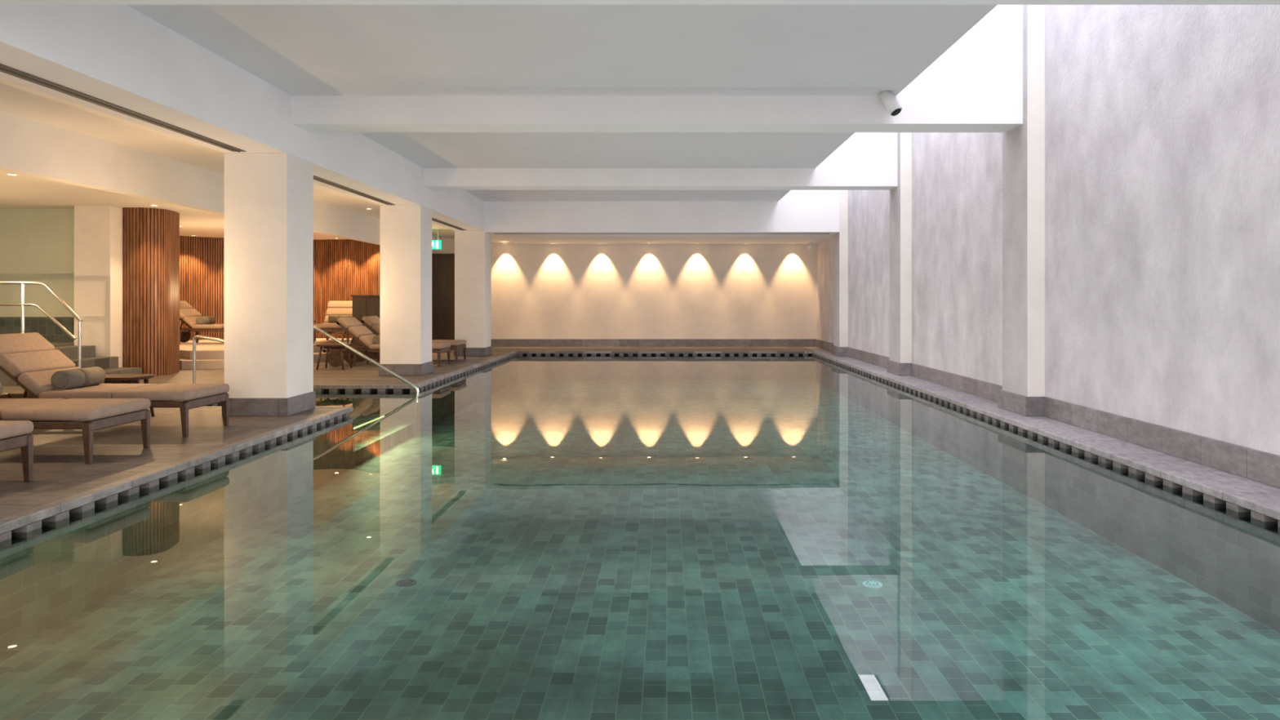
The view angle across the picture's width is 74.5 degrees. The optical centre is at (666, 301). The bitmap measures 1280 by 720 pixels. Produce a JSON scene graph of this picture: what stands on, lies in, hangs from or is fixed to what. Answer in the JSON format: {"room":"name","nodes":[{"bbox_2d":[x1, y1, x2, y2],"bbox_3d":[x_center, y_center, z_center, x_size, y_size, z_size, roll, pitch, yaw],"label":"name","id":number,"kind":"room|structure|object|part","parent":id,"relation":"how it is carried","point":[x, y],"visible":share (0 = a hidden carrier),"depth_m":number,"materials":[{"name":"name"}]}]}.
{"room":"indoor swimming pool","nodes":[
{"label":"indoor swimming pool","id":0,"kind":"room"},
{"bbox_2d":[0,208,74,316],"bbox_3d":[-9.290,-0.135,12.500,2.620,2.450,0.200,0,0,0],"label":"wall","id":1,"kind":"structure","parent":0,"point":[37,245],"depth_m":12.40,"materials":[{"name":"beige paint"}]},
{"bbox_2d":[0,316,74,341],"bbox_3d":[-9.515,0.410,12.385,2.170,0.360,0.030,0,0,0],"label":"wainscot","id":2,"kind":"structure","parent":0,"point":[45,326],"depth_m":12.37,"materials":[{"name":"tile"}]},
{"bbox_2d":[219,244,220,338],"bbox_3d":[-10.700,-0.460,8.600,0.200,3.500,23.200,0,0,0],"label":"wall","id":3,"kind":"structure","parent":0,"point":[220,244],"depth_m":19.97,"materials":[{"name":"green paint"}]},
{"bbox_2d":[0,78,454,244],"bbox_3d":[-7.405,-1.835,8.600,6.390,0.950,23.200,0,0,0],"label":"ceiling","id":4,"kind":"structure","parent":0,"point":[20,191],"depth_m":9.45,"materials":[{"name":"paint"}]},
{"bbox_2d":[6,173,18,175],"bbox_3d":[-7.000,-1.355,9.000,0.122,0.007,0.122,0,0,0],"label":"recessed light","id":5,"kind":"object","parent":4,"relation":"in","point":[9,174],"visible":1,"depth_m":8.98,"materials":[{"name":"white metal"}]},
{"bbox_2d":[0,110,380,244],"bbox_3d":[-5.335,-1.485,11.005,0.130,0.850,13.990,0,0,0],"label":"bulkhead","id":6,"kind":"object","parent":4,"relation":"attached to","point":[28,147],"depth_m":8.12,"materials":[{"name":"paint"}]},
{"bbox_2d":[431,229,441,248],"bbox_3d":[-4.980,-1.300,17.598,0.520,0.420,0.044,0,0,0],"label":"exit sign","id":7,"kind":"object","parent":4,"relation":"hanging from","point":[436,244],"visible":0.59,"depth_m":17.58,"materials":[{"name":"green plastic"}]},
{"bbox_3d":[-4.980,-1.185,17.600,0.520,0.190,0.040,0,0,0],"label":"panel","id":8,"kind":"part","parent":7,"relation":"part of","materials":[{"name":"green plastic"}]},
{"bbox_2d":[122,207,380,376],"bbox_3d":[-8.576,-0.135,15.730,4.119,2.450,6.361,0,0,16],"label":"wood paneling","id":9,"kind":"structure","parent":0,"point":[162,268],"depth_m":12.73,"materials":[{"name":"brown wood"}]},
{"bbox_2d":[127,4,996,201],"bbox_3d":[-0.700,-2.145,8.600,5.820,0.330,23.200,0,0,0],"label":"ceiling","id":10,"kind":"structure","parent":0,"point":[299,50],"depth_m":6.88,"materials":[{"name":"white paint"}]},
{"bbox_2d":[0,0,1279,4],"bbox_3d":[-3.500,-2.310,3.810,14.200,1.800,0.380,0,0,0],"label":"ceiling beam","id":11,"kind":"structure","parent":10,"relation":"attached to","point":[2,2],"depth_m":3.97,"materials":[{"name":"white paint"}]},
{"bbox_2d":[291,4,1022,132],"bbox_3d":[-0.090,-2.460,8.310,7.040,1.500,0.420,0,0,0],"label":"ceiling beam","id":12,"kind":"structure","parent":10,"relation":"attached to","point":[976,85],"depth_m":8.10,"materials":[{"name":"white paint"}]},
{"bbox_2d":[879,90,902,115],"bbox_3d":[2.126,-1.873,7.971,0.227,0.255,0.259,0,0,0],"label":"ceiling spotlight","id":13,"kind":"object","parent":12,"relation":"attached to","point":[891,102],"depth_m":7.89,"materials":[{"name":"white metal"}]},
{"bbox_2d":[423,132,897,190],"bbox_3d":[-0.090,-2.460,12.710,7.040,1.500,0.420,0,0,0],"label":"ceiling beam","id":14,"kind":"structure","parent":10,"relation":"attached to","point":[866,161],"depth_m":12.50,"materials":[{"name":"white paint"}]},
{"bbox_2d":[431,236,816,338],"bbox_3d":[-3.500,-0.510,20.300,14.200,3.600,0.200,0,0,0],"label":"wall","id":15,"kind":"structure","parent":0,"point":[539,291],"depth_m":20.20,"materials":[{"name":"paint"}]},
{"bbox_2d":[431,257,454,340],"bbox_3d":[-5.250,0.015,20.174,0.800,2.150,0.050,0,0,0],"label":"leaf","id":16,"kind":"object","parent":15,"relation":"attached to","point":[442,268],"visible":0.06,"depth_m":20.15,"materials":[{"name":"brown wood"}]},
{"bbox_2d":[431,253,454,257],"bbox_3d":[-5.250,-0.025,20.164,0.960,2.230,0.070,0,0,0],"label":"frame","id":17,"kind":"object","parent":15,"relation":"attached to","point":[433,255],"visible":0.09,"depth_m":20.13,"materials":[{"name":"brown wood"}]},
{"bbox_2d":[491,338,815,346],"bbox_3d":[-0.590,0.998,20.185,8.320,0.185,0.030,0,0,0],"label":"baseboard","id":18,"kind":"structure","parent":15,"relation":"attached to","point":[495,342],"depth_m":20.17,"materials":[{"name":"stone"}]},
{"bbox_2d":[0,346,1279,519],"bbox_3d":[-3.500,1.840,8.600,14.200,1.500,23.200,0,0,0],"label":"floor","id":19,"kind":"structure","parent":0,"point":[60,471],"depth_m":6.71,"materials":[{"name":"stone"}]},
{"bbox_2d":[0,420,33,481],"bbox_3d":[-4.825,0.681,4.790,1.970,0.818,0.770,0,0,0],"label":"sun lounger","id":20,"kind":"object","parent":19,"relation":"on","point":[14,434],"visible":1,"depth_m":5.04,"materials":[{"name":"brown wood"}]},
{"bbox_3d":[-4.835,0.840,4.790,1.950,0.070,0.660,0,0,0],"label":"frame","id":21,"kind":"part","parent":20,"relation":"part of","materials":[{"name":"brown wood"}]},
{"bbox_2d":[0,420,33,439],"bbox_3d":[-4.150,0.762,4.790,0.620,0.080,0.670,0,0,0],"label":"seat cushion","id":22,"kind":"object","parent":20,"relation":"on","point":[9,429],"depth_m":5.00,"materials":[{"name":"beige fabric"}]},
{"bbox_2d":[0,341,142,385],"bbox_3d":[-9.010,0.840,11.630,3.180,0.500,1.460,0,0,0],"label":"stairs","id":23,"kind":"structure","parent":19,"relation":"on","point":[109,365],"depth_m":11.56,"materials":[{"name":"stone"}]},
{"bbox_2d":[0,281,82,368],"bbox_3d":[-9.013,0.415,10.950,2.813,1.349,0.038,0,0,0],"label":"stair handrail","id":24,"kind":"object","parent":23,"relation":"attached to","point":[22,304],"visible":0.86,"depth_m":10.94,"materials":[{"name":"silver metal"}]},
{"bbox_2d":[0,382,151,464],"bbox_3d":[-4.825,0.681,5.950,1.970,0.818,0.770,0,0,0],"label":"sun lounger","id":25,"kind":"object","parent":19,"relation":"on","point":[89,415],"visible":0.93,"depth_m":5.75,"materials":[{"name":"beige fabric"}]},
{"bbox_2d":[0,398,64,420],"bbox_3d":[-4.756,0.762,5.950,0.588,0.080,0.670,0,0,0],"label":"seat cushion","id":26,"kind":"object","parent":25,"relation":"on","point":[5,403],"depth_m":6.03,"materials":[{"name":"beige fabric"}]},
{"bbox_3d":[-4.835,0.840,5.950,1.950,0.070,0.660,0,0,0],"label":"frame","id":27,"kind":"part","parent":25,"relation":"part of","materials":[{"name":"brown wood"}]},
{"bbox_2d":[0,398,151,421],"bbox_3d":[-4.150,0.762,5.950,0.620,0.080,0.670,0,0,0],"label":"seat cushion","id":28,"kind":"object","parent":25,"relation":"on","point":[71,409],"depth_m":5.75,"materials":[{"name":"beige fabric"}]},
{"bbox_2d":[74,205,122,367],"bbox_3d":[-8.160,-0.135,12.175,0.520,2.450,0.450,0,0,0],"label":"square pillar","id":29,"kind":"structure","parent":19,"relation":"on","point":[98,229],"depth_m":11.95,"materials":[{"name":"paint"}]},
{"bbox_2d":[0,332,229,436],"bbox_3d":[-4.825,0.681,7.080,1.970,0.818,0.770,0,0,0],"label":"sun lounger","id":30,"kind":"object","parent":19,"relation":"on","point":[30,360],"visible":0.78,"depth_m":6.91,"materials":[{"name":"beige fabric"}]},
{"bbox_3d":[-5.331,0.582,7.080,0.562,0.504,0.560,0,0,0],"label":"frame","id":31,"kind":"part","parent":30,"relation":"part of","materials":[{"name":"brown wood"}]},
{"bbox_2d":[0,332,54,354],"bbox_3d":[-5.477,0.367,7.080,0.207,0.188,0.670,0,0,0],"label":"cushion","id":32,"kind":"object","parent":30,"relation":"on","point":[15,343],"depth_m":7.11,"materials":[{"name":"beige fabric"}]},
{"bbox_2d":[0,349,75,377],"bbox_3d":[-5.296,0.518,7.080,0.207,0.188,0.670,0,0,0],"label":"cushion","id":33,"kind":"object","parent":30,"relation":"on","point":[13,362],"depth_m":6.97,"materials":[{"name":"beige fabric"}]},
{"bbox_2d":[17,366,79,395],"bbox_3d":[-5.117,0.669,7.080,0.207,0.188,0.670,0,0,0],"label":"cushion","id":34,"kind":"object","parent":30,"relation":"on","point":[36,381],"depth_m":6.82,"materials":[{"name":"beige fabric"}]},
{"bbox_2d":[38,383,156,399],"bbox_3d":[-4.756,0.762,7.080,0.588,0.080,0.670,0,0,0],"label":"seat cushion","id":35,"kind":"object","parent":30,"relation":"on","point":[84,390],"depth_m":6.80,"materials":[{"name":"beige fabric"}]},
{"bbox_3d":[-4.835,0.840,7.080,1.950,0.070,0.660,0,0,0],"label":"frame","id":36,"kind":"part","parent":30,"relation":"part of","materials":[{"name":"brown wood"}]},
{"bbox_2d":[111,383,229,400],"bbox_3d":[-4.150,0.762,7.080,0.620,0.080,0.670,0,0,0],"label":"seat cushion","id":37,"kind":"object","parent":30,"relation":"on","point":[153,392],"depth_m":6.87,"materials":[{"name":"beige fabric"}]},
{"bbox_2d":[104,373,154,416],"bbox_3d":[-5.050,0.891,7.800,0.477,0.402,0.398,0,0,0],"label":"side table","id":38,"kind":"object","parent":19,"relation":"on","point":[113,378],"visible":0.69,"depth_m":7.78,"materials":[{"name":"brown wood"}]},
{"bbox_2d":[192,335,224,383],"bbox_3d":[-5.710,0.764,10.900,0.920,0.651,0.100,0,0,0],"label":"pool handrail","id":39,"kind":"object","parent":19,"relation":"on","point":[195,337],"visible":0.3,"depth_m":10.88,"materials":[{"name":"silver metal"}]},
{"bbox_2d":[179,337,352,369],"bbox_3d":[-8.100,0.950,15.950,4.400,0.279,5.000,0,0,0],"label":"platform","id":40,"kind":"object","parent":19,"relation":"on","point":[210,354],"visible":0.27,"depth_m":13.86,"materials":[{"name":"stone"}]},
{"bbox_2d":[179,301,224,344],"bbox_3d":[-8.745,0.400,16.200,1.970,0.818,0.770,0,0,0],"label":"sun lounger","id":41,"kind":"object","parent":40,"relation":"on","point":[189,316],"visible":0.56,"depth_m":16.01,"materials":[{"name":"beige fabric"}]},
{"bbox_3d":[-9.251,0.301,16.200,0.562,0.504,0.560,0,0,0],"label":"frame","id":42,"kind":"part","parent":41,"relation":"part of","materials":[{"name":"brown wood"}]},
{"bbox_2d":[179,301,193,308],"bbox_3d":[-9.397,0.086,16.200,0.207,0.188,0.670,0,0,0],"label":"cushion","id":43,"kind":"object","parent":41,"relation":"on","point":[183,304],"depth_m":16.33,"materials":[{"name":"beige fabric"}]},
{"bbox_2d":[182,316,197,326],"bbox_3d":[-9.037,0.388,16.200,0.207,0.188,0.670,0,0,0],"label":"cushion","id":44,"kind":"object","parent":41,"relation":"on","point":[188,321],"depth_m":15.92,"materials":[{"name":"beige fabric"}]},
{"bbox_2d":[179,308,202,319],"bbox_3d":[-9.216,0.237,16.200,0.207,0.188,0.670,0,0,0],"label":"cushion","id":45,"kind":"object","parent":41,"relation":"on","point":[184,313],"depth_m":16.13,"materials":[{"name":"beige fabric"}]},
{"bbox_3d":[-8.755,0.559,16.200,1.950,0.070,0.660,0,0,0],"label":"frame","id":46,"kind":"part","parent":41,"relation":"part of","materials":[{"name":"brown wood"}]},
{"bbox_2d":[191,324,224,328],"bbox_3d":[-8.676,0.481,16.200,0.588,0.080,0.670,0,0,0],"label":"seat cushion","id":47,"kind":"object","parent":41,"relation":"on","point":[193,326],"depth_m":15.87,"materials":[{"name":"beige fabric"}]},
{"bbox_2d":[313,301,352,343],"bbox_3d":[-6.651,0.400,17.094,0.770,0.818,1.970,0,0,-12],"label":"sun lounger","id":48,"kind":"object","parent":40,"relation":"on","point":[335,309],"visible":0.52,"depth_m":17.40,"materials":[{"name":"beige fabric"}]},
{"bbox_2d":[313,323,342,328],"bbox_3d":[-6.510,0.481,16.434,0.670,0.080,0.620,0,0,-12],"label":"seat cushion","id":49,"kind":"object","parent":48,"relation":"on","point":[321,325],"depth_m":16.13,"materials":[{"name":"beige fabric"}]},
{"bbox_3d":[-6.653,0.559,17.104,0.660,0.070,1.950,0,0,-12],"label":"frame","id":50,"kind":"part","parent":48,"relation":"part of","materials":[{"name":"brown wood"}]},
{"bbox_2d":[324,315,352,323],"bbox_3d":[-6.711,0.388,17.379,0.670,0.188,0.207,0,0,-12],"label":"cushion","id":51,"kind":"object","parent":48,"relation":"on","point":[326,321],"depth_m":17.27,"materials":[{"name":"beige fabric"}]},
{"bbox_2d":[325,307,352,315],"bbox_3d":[-6.749,0.237,17.555,0.670,0.188,0.207,0,0,-12],"label":"cushion","id":52,"kind":"object","parent":48,"relation":"on","point":[330,311],"depth_m":17.51,"materials":[{"name":"beige fabric"}]},
{"bbox_2d":[327,301,352,308],"bbox_3d":[-6.786,0.086,17.731,0.670,0.188,0.207,0,0,-12],"label":"cushion","id":53,"kind":"object","parent":48,"relation":"on","point":[331,304],"depth_m":17.66,"materials":[{"name":"beige fabric"}]},
{"bbox_2d":[222,391,315,416],"bbox_3d":[-3.910,1.005,8.300,0.630,0.170,0.630,0,0,0],"label":"plinth","id":54,"kind":"object","parent":19,"relation":"on","point":[291,406],"visible":0.77,"depth_m":7.99,"materials":[{"name":"stone"}]},
{"bbox_2d":[224,153,313,398],"bbox_3d":[-3.910,-0.160,8.300,0.600,2.500,0.600,0,0,0],"label":"shaft","id":55,"kind":"object","parent":19,"relation":"on","point":[268,197],"visible":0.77,"depth_m":8.00,"materials":[{"name":"paint"}]},
{"bbox_2d":[315,343,352,369],"bbox_3d":[-5.350,0.891,13.550,0.517,0.402,0.437,0,0,0],"label":"side table","id":56,"kind":"object","parent":19,"relation":"on","point":[327,346],"visible":0.94,"depth_m":13.40,"materials":[{"name":"brown wood"}]},
{"bbox_2d":[351,294,380,358],"bbox_3d":[-5.720,0.485,16.300,0.600,1.210,0.540,0,0,0],"label":"cabinet","id":57,"kind":"object","parent":19,"relation":"on","point":[363,305],"visible":0.37,"depth_m":16.04,"materials":[{"name":"brown wood"}]},
{"bbox_2d":[323,316,450,366],"bbox_3d":[-4.745,0.681,14.350,1.970,0.818,0.770,0,0,0],"label":"sun lounger","id":58,"kind":"object","parent":19,"relation":"on","point":[371,343],"visible":0.72,"depth_m":14.07,"materials":[{"name":"beige fabric"}]},
{"bbox_2d":[337,316,362,328],"bbox_3d":[-5.397,0.367,14.350,0.207,0.188,0.670,0,0,0],"label":"cushion","id":59,"kind":"object","parent":58,"relation":"on","point":[350,322],"depth_m":14.13,"materials":[{"name":"beige fabric"}]},
{"bbox_3d":[-5.251,0.582,14.350,0.562,0.504,0.560,0,0,0],"label":"frame","id":60,"kind":"part","parent":58,"relation":"part of","materials":[{"name":"brown wood"}]},
{"bbox_2d":[347,325,373,337],"bbox_3d":[-5.216,0.518,14.350,0.207,0.188,0.670,0,0,0],"label":"cushion","id":61,"kind":"object","parent":58,"relation":"on","point":[356,331],"depth_m":14.13,"materials":[{"name":"beige fabric"}]},
{"bbox_2d":[358,334,375,346],"bbox_3d":[-5.037,0.669,14.350,0.207,0.188,0.670,0,0,0],"label":"cushion","id":62,"kind":"object","parent":58,"relation":"on","point":[366,340],"depth_m":14.07,"materials":[{"name":"beige fabric"}]},
{"bbox_2d":[368,343,380,349],"bbox_3d":[-4.676,0.762,14.350,0.588,0.080,0.670,0,0,0],"label":"seat cushion","id":63,"kind":"object","parent":58,"relation":"on","point":[371,346],"depth_m":14.02,"materials":[{"name":"beige fabric"}]},
{"bbox_3d":[-4.755,0.840,14.350,1.950,0.070,0.660,0,0,0],"label":"frame","id":64,"kind":"part","parent":58,"relation":"part of","materials":[{"name":"brown wood"}]},
{"bbox_2d":[431,342,450,349],"bbox_3d":[-4.070,0.762,14.350,0.620,0.080,0.670,0,0,0],"label":"seat cushion","id":65,"kind":"object","parent":58,"relation":"on","point":[434,345],"depth_m":14.21,"materials":[{"name":"beige fabric"}]},
{"bbox_2d":[380,205,431,364],"bbox_3d":[-3.910,-0.160,12.650,0.600,2.500,0.600,0,0,0],"label":"shaft","id":66,"kind":"object","parent":19,"relation":"on","point":[406,231],"visible":0.86,"depth_m":12.35,"materials":[{"name":"paint"}]},
{"bbox_2d":[378,360,433,375],"bbox_3d":[-3.910,1.005,12.650,0.630,0.170,0.630,0,0,0],"label":"plinth","id":67,"kind":"object","parent":19,"relation":"on","point":[425,368],"visible":0.67,"depth_m":12.34,"materials":[{"name":"stone"}]},
{"bbox_2d":[351,315,466,361],"bbox_3d":[-4.745,0.681,15.500,1.970,0.818,0.770,0,0,0],"label":"sun lounger","id":68,"kind":"object","parent":19,"relation":"on","point":[373,322],"visible":0.29,"depth_m":15.22,"materials":[{"name":"beige fabric"}]},
{"bbox_3d":[-5.251,0.582,15.500,0.562,0.504,0.560,0,0,0],"label":"frame","id":69,"kind":"part","parent":68,"relation":"part of","materials":[{"name":"brown wood"}]},
{"bbox_2d":[362,315,380,326],"bbox_3d":[-5.397,0.367,15.500,0.207,0.188,0.670,0,0,0],"label":"cushion","id":70,"kind":"object","parent":68,"relation":"on","point":[369,321],"depth_m":15.23,"materials":[{"name":"beige fabric"}]},
{"bbox_2d":[372,324,380,334],"bbox_3d":[-5.216,0.518,15.500,0.207,0.188,0.670,0,0,0],"label":"cushion","id":71,"kind":"object","parent":68,"relation":"on","point":[375,327],"depth_m":15.18,"materials":[{"name":"beige fabric"}]},
{"bbox_3d":[-4.755,0.840,15.500,1.950,0.070,0.660,0,0,0],"label":"frame","id":72,"kind":"part","parent":68,"relation":"part of","materials":[{"name":"brown wood"}]},
{"bbox_2d":[431,339,466,346],"bbox_3d":[-4.070,0.762,15.500,0.620,0.080,0.670,0,0,0],"label":"seat cushion","id":73,"kind":"object","parent":68,"relation":"on","point":[453,342],"depth_m":15.38,"materials":[{"name":"beige fabric"}]},
{"bbox_2d":[454,230,491,347],"bbox_3d":[-3.910,-0.160,17.000,0.600,2.500,0.600,0,0,0],"label":"column","id":74,"kind":"structure","parent":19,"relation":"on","point":[473,248],"depth_m":16.70,"materials":[{"name":"paint"}]},
{"bbox_2d":[453,346,492,355],"bbox_3d":[-3.910,1.005,17.000,0.630,0.170,0.630,0,0,0],"label":"plinth","id":75,"kind":"object","parent":19,"relation":"on","point":[486,351],"visible":0.74,"depth_m":16.68,"materials":[{"name":"stone"}]},
{"bbox_2d":[0,397,1279,719],"bbox_3d":[-0.915,1.905,8.400,8.350,1.370,19.980,0,0,0],"label":"swimming pool","id":76,"kind":"object","parent":19,"relation":"in","point":[574,558],"visible":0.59,"depth_m":4.95,"materials":[{"name":"liquid"}]},
{"bbox_2d":[313,325,419,402],"bbox_3d":[-4.065,0.783,10.750,1.810,1.015,0.040,0,0,0],"label":"pool handrail","id":77,"kind":"object","parent":76,"relation":"on","point":[317,329],"visible":0.52,"depth_m":10.73,"materials":[{"name":"silver metal"}]},
{"bbox_2d":[353,415,384,429],"bbox_3d":[-4.093,1.381,9.800,0.911,0.218,2.100,0,0,0],"label":"step light","id":78,"kind":"object","parent":76,"relation":"attached to","point":[380,417],"visible":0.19,"depth_m":10.27,"materials":[{"name":"beige"}]},
{"bbox_2d":[395,578,416,586],"bbox_3d":[-1.580,1.707,5.100,0.120,0.026,0.120,0,0,0],"label":"floor drain","id":79,"kind":"object","parent":76,"relation":"on","point":[406,582],"visible":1,"depth_m":5.08,"materials":[{"name":"metal"}]},
{"bbox_2d":[217,355,939,406],"bbox_3d":[-0.915,1.170,8.400,8.330,0.001,19.960,0,0,0],"label":"pool water","id":80,"kind":"object","parent":76,"relation":"in","point":[517,376],"visible":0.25,"depth_m":12.13,"materials":[{"name":"liquid"}]},
{"bbox_2d":[0,353,1279,551],"bbox_3d":[-0.915,1.177,8.400,8.362,0.085,19.992,0,0,0],"label":"gutter","id":81,"kind":"object","parent":76,"relation":"on","point":[27,533],"visible":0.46,"depth_m":5.73,"materials":[{"name":"stone"}]},
{"bbox_2d":[0,351,1279,534],"bbox_3d":[-0.915,1.111,8.400,8.350,0.049,19.980,0,0,0],"label":"pool coping","id":82,"kind":"object","parent":81,"relation":"on","point":[14,522],"visible":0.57,"depth_m":6.12,"materials":[{"name":"stone"}]},
{"bbox_2d":[862,580,882,588],"bbox_3d":[1.240,1.707,5.070,0.120,0.026,0.120,0,0,0],"label":"floor drain","id":83,"kind":"object","parent":76,"relation":"on","point":[868,584],"visible":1,"depth_m":5.05,"materials":[{"name":"white"}]},
{"bbox_2d":[484,190,839,244],"bbox_3d":[-0.005,-2.728,18.450,7.210,2.704,3.500,0,0,0],"label":"ceiling beam","id":84,"kind":"structure","parent":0,"point":[800,216],"depth_m":16.70,"materials":[{"name":"white paint"}]},
{"bbox_2d":[0,4,511,242],"bbox_3d":[-3.910,-1.860,8.600,0.600,0.900,23.200,0,0,0],"label":"beam","id":85,"kind":"structure","parent":84,"relation":"attached to","point":[117,55],"depth_m":6.41,"materials":[{"name":"white paint"}]},
{"bbox_2d":[0,63,245,152],"bbox_3d":[-3.984,-1.404,6.423,0.136,0.012,2.932,0,0,0],"label":"air diffuser","id":86,"kind":"object","parent":85,"relation":"attached to","point":[44,82],"depth_m":6.01,"materials":[{"name":"grey metal"}]},
{"bbox_2d":[313,175,395,205],"bbox_3d":[-3.984,-1.404,10.813,0.136,0.012,2.870,0,0,0],"label":"air diffuser","id":87,"kind":"object","parent":85,"relation":"attached to","point":[316,178],"depth_m":10.67,"materials":[{"name":"grey metal"}]},
{"bbox_2d":[816,4,1279,455],"bbox_3d":[3.700,-1.410,8.700,0.200,5.400,23.400,0,0,0],"label":"wall","id":88,"kind":"structure","parent":0,"point":[1162,122],"depth_m":6.52,"materials":[{"name":"paint"}]},
{"bbox_2d":[833,190,848,346],"bbox_3d":[3.515,-1.495,17.000,0.170,5.170,0.600,0,0,0],"label":"pilaster","id":89,"kind":"object","parent":88,"relation":"attached to","point":[841,238],"visible":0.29,"depth_m":16.70,"materials":[{"name":"paint"}]},
{"bbox_2d":[889,132,911,363],"bbox_3d":[3.515,-1.495,12.650,0.170,5.170,0.600,0,0,0],"label":"pilaster","id":90,"kind":"object","parent":88,"relation":"attached to","point":[900,197],"visible":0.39,"depth_m":12.35,"materials":[{"name":"paint"}]},
{"bbox_2d":[1002,4,1044,396],"bbox_3d":[3.515,-1.495,8.300,0.170,5.170,0.600,0,0,0],"label":"pilaster","id":91,"kind":"object","parent":88,"relation":"attached to","point":[1023,145],"visible":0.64,"depth_m":8.00,"materials":[{"name":"paint"}]},
{"bbox_2d":[815,338,1279,488],"bbox_3d":[3.500,0.998,8.600,0.200,0.185,23.200,0,0,0],"label":"baseboard","id":92,"kind":"structure","parent":88,"relation":"attached to","point":[1260,466],"depth_m":6.75,"materials":[{"name":"stone"}]}
]}

